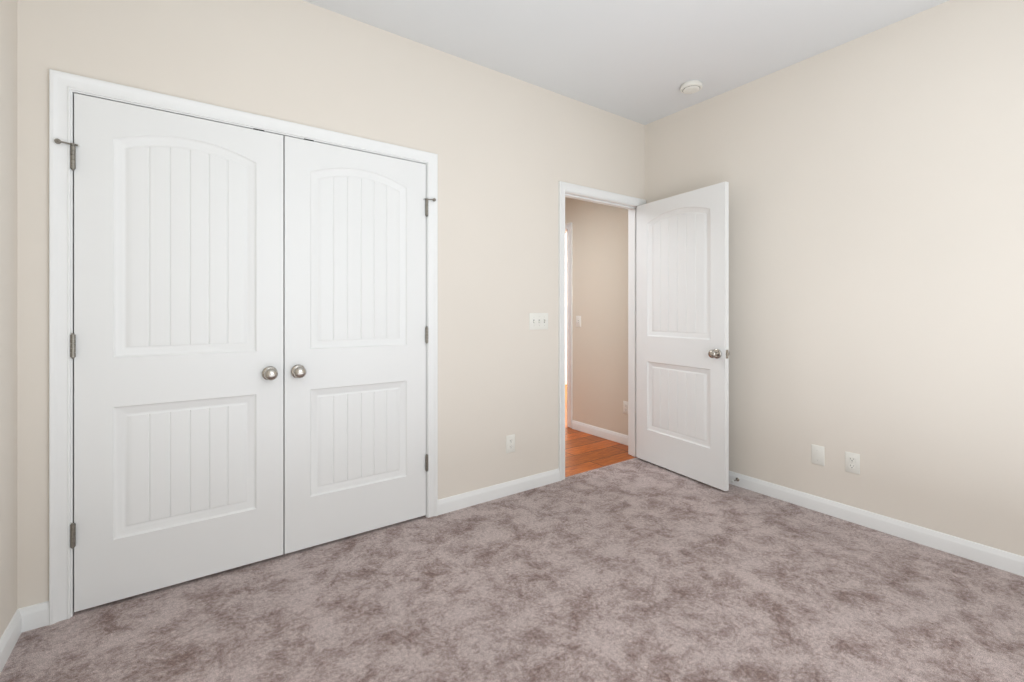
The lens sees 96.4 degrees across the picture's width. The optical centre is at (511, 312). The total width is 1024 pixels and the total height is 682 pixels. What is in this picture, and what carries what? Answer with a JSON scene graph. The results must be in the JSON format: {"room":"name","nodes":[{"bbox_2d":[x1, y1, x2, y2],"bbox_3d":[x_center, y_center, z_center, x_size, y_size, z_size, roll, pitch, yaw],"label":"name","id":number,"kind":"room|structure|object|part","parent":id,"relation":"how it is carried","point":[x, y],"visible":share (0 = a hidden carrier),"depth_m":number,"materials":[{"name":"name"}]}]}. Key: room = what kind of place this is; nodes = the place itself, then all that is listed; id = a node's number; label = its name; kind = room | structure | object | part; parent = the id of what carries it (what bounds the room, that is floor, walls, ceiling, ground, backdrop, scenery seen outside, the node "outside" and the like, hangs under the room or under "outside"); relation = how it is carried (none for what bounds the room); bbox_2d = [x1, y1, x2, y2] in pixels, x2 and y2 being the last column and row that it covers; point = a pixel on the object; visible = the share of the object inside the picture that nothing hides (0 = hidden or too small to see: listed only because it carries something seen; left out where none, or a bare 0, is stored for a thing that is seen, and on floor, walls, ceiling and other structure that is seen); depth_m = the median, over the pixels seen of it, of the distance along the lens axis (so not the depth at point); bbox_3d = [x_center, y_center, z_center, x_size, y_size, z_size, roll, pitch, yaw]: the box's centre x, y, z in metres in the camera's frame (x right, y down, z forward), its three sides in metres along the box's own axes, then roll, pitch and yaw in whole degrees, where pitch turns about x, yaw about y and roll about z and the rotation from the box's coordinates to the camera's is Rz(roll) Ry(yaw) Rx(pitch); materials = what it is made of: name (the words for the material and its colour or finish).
{"room":"empty bedroom","nodes":[
{"label":"empty bedroom","id":0,"kind":"room"},
{"bbox_2d":[0,0,16,637],"bbox_3d":[-0.845,-0.180,0.198,0.115,2.740,3.615,0,0,-35],"label":"wall","id":1,"kind":"structure","parent":0,"point":[8,308],"depth_m":1.62,"materials":[{"name":"beige paint"}]},
{"bbox_2d":[0,604,35,672],"bbox_3d":[-0.828,1.147,0.298,0.030,0.086,3.470,0,0,-35],"label":"baseboard","id":2,"kind":"structure","parent":1,"relation":"attached to","point":[28,618],"depth_m":1.65,"materials":[{"name":"white wood"}]},
{"bbox_2d":[17,0,644,608],"bbox_3d":[-0.452,-0.180,2.761,3.720,2.740,0.115,0,0,-35],"label":"wall","id":3,"kind":"structure","parent":0,"point":[511,152],"depth_m":2.65,"materials":[{"name":"beige paint"}]},
{"bbox_2d":[49,69,437,624],"bbox_3d":[-1.122,0.131,2.246,1.626,2.118,0.182,0,0,-35],"label":"door frame","id":4,"kind":"structure","parent":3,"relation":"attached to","point":[72,321],"depth_m":2.09,"materials":[{"name":"white wood"}]},
{"bbox_2d":[54,138,79,169],"bbox_3d":[-1.727,-0.610,1.781,0.070,0.110,0.054,0,0,-35],"label":"closet door left hinge","id":5,"kind":"object","parent":4,"relation":"attached to","point":[72,155],"visible":1,"depth_m":1.78,"materials":[{"name":"silver metal"}]},
{"bbox_2d":[70,522,75,548],"bbox_3d":[-1.720,0.870,1.796,0.016,0.100,0.038,0,0,-35],"label":"closet door left hinge","id":6,"kind":"object","parent":4,"relation":"attached to","point":[72,535],"visible":1,"depth_m":1.78,"materials":[{"name":"silver metal"}]},
{"bbox_2d":[70,333,75,358],"bbox_3d":[-1.720,0.130,1.796,0.016,0.100,0.038,0,0,-35],"label":"closet door left hinge","id":7,"kind":"object","parent":4,"relation":"attached to","point":[72,346],"visible":1,"depth_m":1.78,"materials":[{"name":"silver metal"}]},
{"bbox_3d":[-1.140,0.290,2.163,0.067,0.067,0.067,0,0,-35],"label":"knob","id":8,"kind":"part","parent":4,"relation":"part of","materials":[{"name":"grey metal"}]},
{"bbox_3d":[-1.038,0.290,2.235,0.067,0.067,0.067,0,0,-35],"label":"knob","id":9,"kind":"part","parent":4,"relation":"part of","materials":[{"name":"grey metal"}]},
{"bbox_2d":[425,454,427,471],"bbox_3d":[-0.499,0.870,2.660,0.016,0.100,0.038,0,0,-35],"label":"closet door right hinge","id":10,"kind":"object","parent":4,"relation":"attached to","point":[426,462],"visible":0.98,"depth_m":2.64,"materials":[{"name":"silver metal"}]},
{"bbox_2d":[425,326,427,343],"bbox_3d":[-0.499,0.130,2.660,0.016,0.100,0.038,0,0,-35],"label":"closet door right hinge","id":11,"kind":"object","parent":4,"relation":"attached to","point":[426,334],"visible":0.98,"depth_m":2.64,"materials":[{"name":"silver metal"}]},
{"bbox_2d":[423,198,435,216],"bbox_3d":[-0.483,-0.610,2.662,0.070,0.110,0.054,0,0,-35],"label":"closet door right hinge","id":12,"kind":"object","parent":4,"relation":"attached to","point":[426,205],"visible":1,"depth_m":2.64,"materials":[{"name":"silver metal"}]},
{"bbox_2d":[438,469,559,514],"bbox_3d":[-0.054,1.147,2.964,0.947,0.086,0.014,0,0,-35],"label":"baseboard","id":13,"kind":"structure","parent":3,"relation":"attached to","point":[460,501],"depth_m":2.92,"materials":[{"name":"white wood"}]},
{"bbox_2d":[506,434,514,452],"bbox_3d":[-0.008,0.860,3.000,0.070,0.114,0.008,0,0,-35],"label":"electrical outlet","id":14,"kind":"object","parent":3,"relation":"attached to","point":[510,443],"visible":1,"depth_m":3.00,"materials":[{"name":"white plastic"}]},
{"bbox_2d":[529,313,547,329],"bbox_3d":[0.188,0.060,3.133,0.162,0.114,0.018,0,0,-35],"label":"switch plate","id":15,"kind":"object","parent":3,"relation":"attached to","point":[538,321],"visible":1,"depth_m":3.13,"materials":[{"name":"white plastic"}]},
{"bbox_2d":[558,181,645,480],"bbox_3d":[0.684,0.131,3.554,0.940,2.118,0.133,0,0,-35],"label":"door frame","id":16,"kind":"structure","parent":3,"relation":"attached to","point":[563,187],"depth_m":3.54,"materials":[{"name":"white wood"}]},
{"bbox_2d":[637,181,728,490],"bbox_3d":[1.193,0.157,3.357,0.102,2.037,0.808,0,0,-29],"label":"entry door","id":17,"kind":"structure","parent":3,"relation":"in","point":[682,328],"depth_m":3.30,"materials":[{"name":"white wood"}]},
{"bbox_3d":[1.344,0.275,3.048,0.067,0.067,0.067,0,0,-29],"label":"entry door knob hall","id":18,"kind":"part","parent":17,"relation":"part of","materials":[{"name":"silver metal"}]},
{"bbox_2d":[0,458,1023,681],"bbox_3d":[0.667,1.250,1.280,3.835,0.120,3.635,0,0,-35],"label":"floor","id":19,"kind":"structure","parent":0,"point":[636,570],"depth_m":1.85,"materials":[{"name":"grey carpet"}]},
{"bbox_2d":[565,233,566,384],"bbox_3d":[-0.014,-0.180,6.993,6.515,2.740,0.115,0,0,-35],"label":"wall","id":20,"kind":"structure","parent":0,"point":[565,308],"depth_m":7.55,"materials":[{"name":"paint"}]},
{"bbox_2d":[565,197,627,434],"bbox_3d":[0.311,-0.180,5.262,0.115,2.740,3.085,0,0,-35],"label":"wall","id":21,"kind":"structure","parent":0,"point":[600,308],"depth_m":4.41,"materials":[{"name":"paint"}]},
{"bbox_2d":[565,229,567,425],"bbox_3d":[0.385,0.153,5.158,0.115,2.074,0.860,0,0,-35],"label":"hall doorway","id":22,"kind":"structure","parent":21,"relation":"in","point":[566,230],"depth_m":4.78,"materials":[{"name":"white wood"}]},
{"bbox_2d":[565,222,571,427],"bbox_3d":[0.331,0.131,5.119,0.018,2.118,0.986,0,0,-35],"label":"door frame","id":23,"kind":"structure","parent":21,"relation":"attached to","point":[568,226],"depth_m":4.75,"materials":[{"name":"white wood"}]},
{"bbox_2d":[576,316,580,326],"bbox_3d":[0.669,0.090,4.642,0.018,0.114,0.070,0,0,-35],"label":"light switch","id":24,"kind":"object","parent":21,"relation":"attached to","point":[578,321],"visible":1,"depth_m":4.64,"materials":[{"name":"white plastic"}]},
{"bbox_2d":[572,420,627,444],"bbox_3d":[0.886,1.151,4.339,0.014,0.086,0.915,0,0,-35],"label":"baseboard","id":25,"kind":"structure","parent":21,"relation":"attached to","point":[602,433],"depth_m":4.36,"materials":[{"name":"white wood"}]},
{"bbox_2d":[623,401,627,413],"bbox_3d":[1.031,0.860,4.139,0.008,0.114,0.070,0,0,-35],"label":"outlet","id":26,"kind":"object","parent":21,"relation":"attached to","point":[625,407],"visible":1,"depth_m":4.14,"materials":[{"name":"white plastic"}]},
{"bbox_2d":[303,0,948,124],"bbox_3d":[0.640,-1.610,1.319,3.835,0.120,3.730,0,0,-35],"label":"ceiling","id":27,"kind":"structure","parent":0,"point":[640,61],"depth_m":2.57,"materials":[{"name":"paint"}]},
{"bbox_2d":[680,80,702,93],"bbox_3d":[1.222,-1.530,3.123,0.143,0.041,0.143,0,0,-35],"label":"smoke detector","id":28,"kind":"object","parent":27,"relation":"attached to","point":[692,87],"visible":1,"depth_m":3.09,"materials":[{"name":"white plastic"}]},
{"bbox_2d":[645,0,1023,555],"bbox_3d":[2.158,-0.180,2.394,0.115,2.740,3.730,0,0,-35],"label":"wall","id":29,"kind":"structure","parent":0,"point":[875,179],"depth_m":2.49,"materials":[{"name":"beige paint"}]},
{"bbox_2d":[811,444,824,465],"bbox_3d":[1.833,0.855,2.747,0.007,0.114,0.070,0,0,-35],"label":"electrical outlet plate","id":30,"kind":"object","parent":29,"relation":"attached to","point":[817,455],"visible":1,"depth_m":2.74,"materials":[{"name":"white plastic"}]},
{"bbox_2d":[845,451,859,474],"bbox_3d":[1.934,0.855,2.603,0.008,0.114,0.070,0,0,-35],"label":"electrical outlet","id":31,"kind":"object","parent":29,"relation":"attached to","point":[852,462],"visible":1,"depth_m":2.60,"materials":[{"name":"white plastic"}]},
{"bbox_2d":[729,471,1023,576],"bbox_3d":[2.096,1.147,2.369,0.014,0.086,3.470,0,0,-35],"label":"baseboard","id":32,"kind":"structure","parent":29,"relation":"attached to","point":[990,556],"depth_m":2.45,"materials":[{"name":"white wood"}]},
{"label":"outside","id":33,"kind":"structure","parent":0,"visible":0},
{"bbox_2d":[74,516,423,613],"bbox_3d":[-1.341,1.250,2.554,2.100,0.120,0.765,0,0,-35],"label":"floor carpet","id":34,"kind":"object","parent":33,"point":[237,567],"depth_m":2.12,"materials":[{"name":"grey carpet"}]},
{"bbox_2d":[565,385,636,476],"bbox_3d":[0.985,1.252,5.681,6.400,0.116,3.180,0,0,-35],"label":"floor","id":35,"kind":"structure","parent":33,"point":[584,452],"depth_m":3.94,"materials":[{"name":"brown wood"}]}
]}

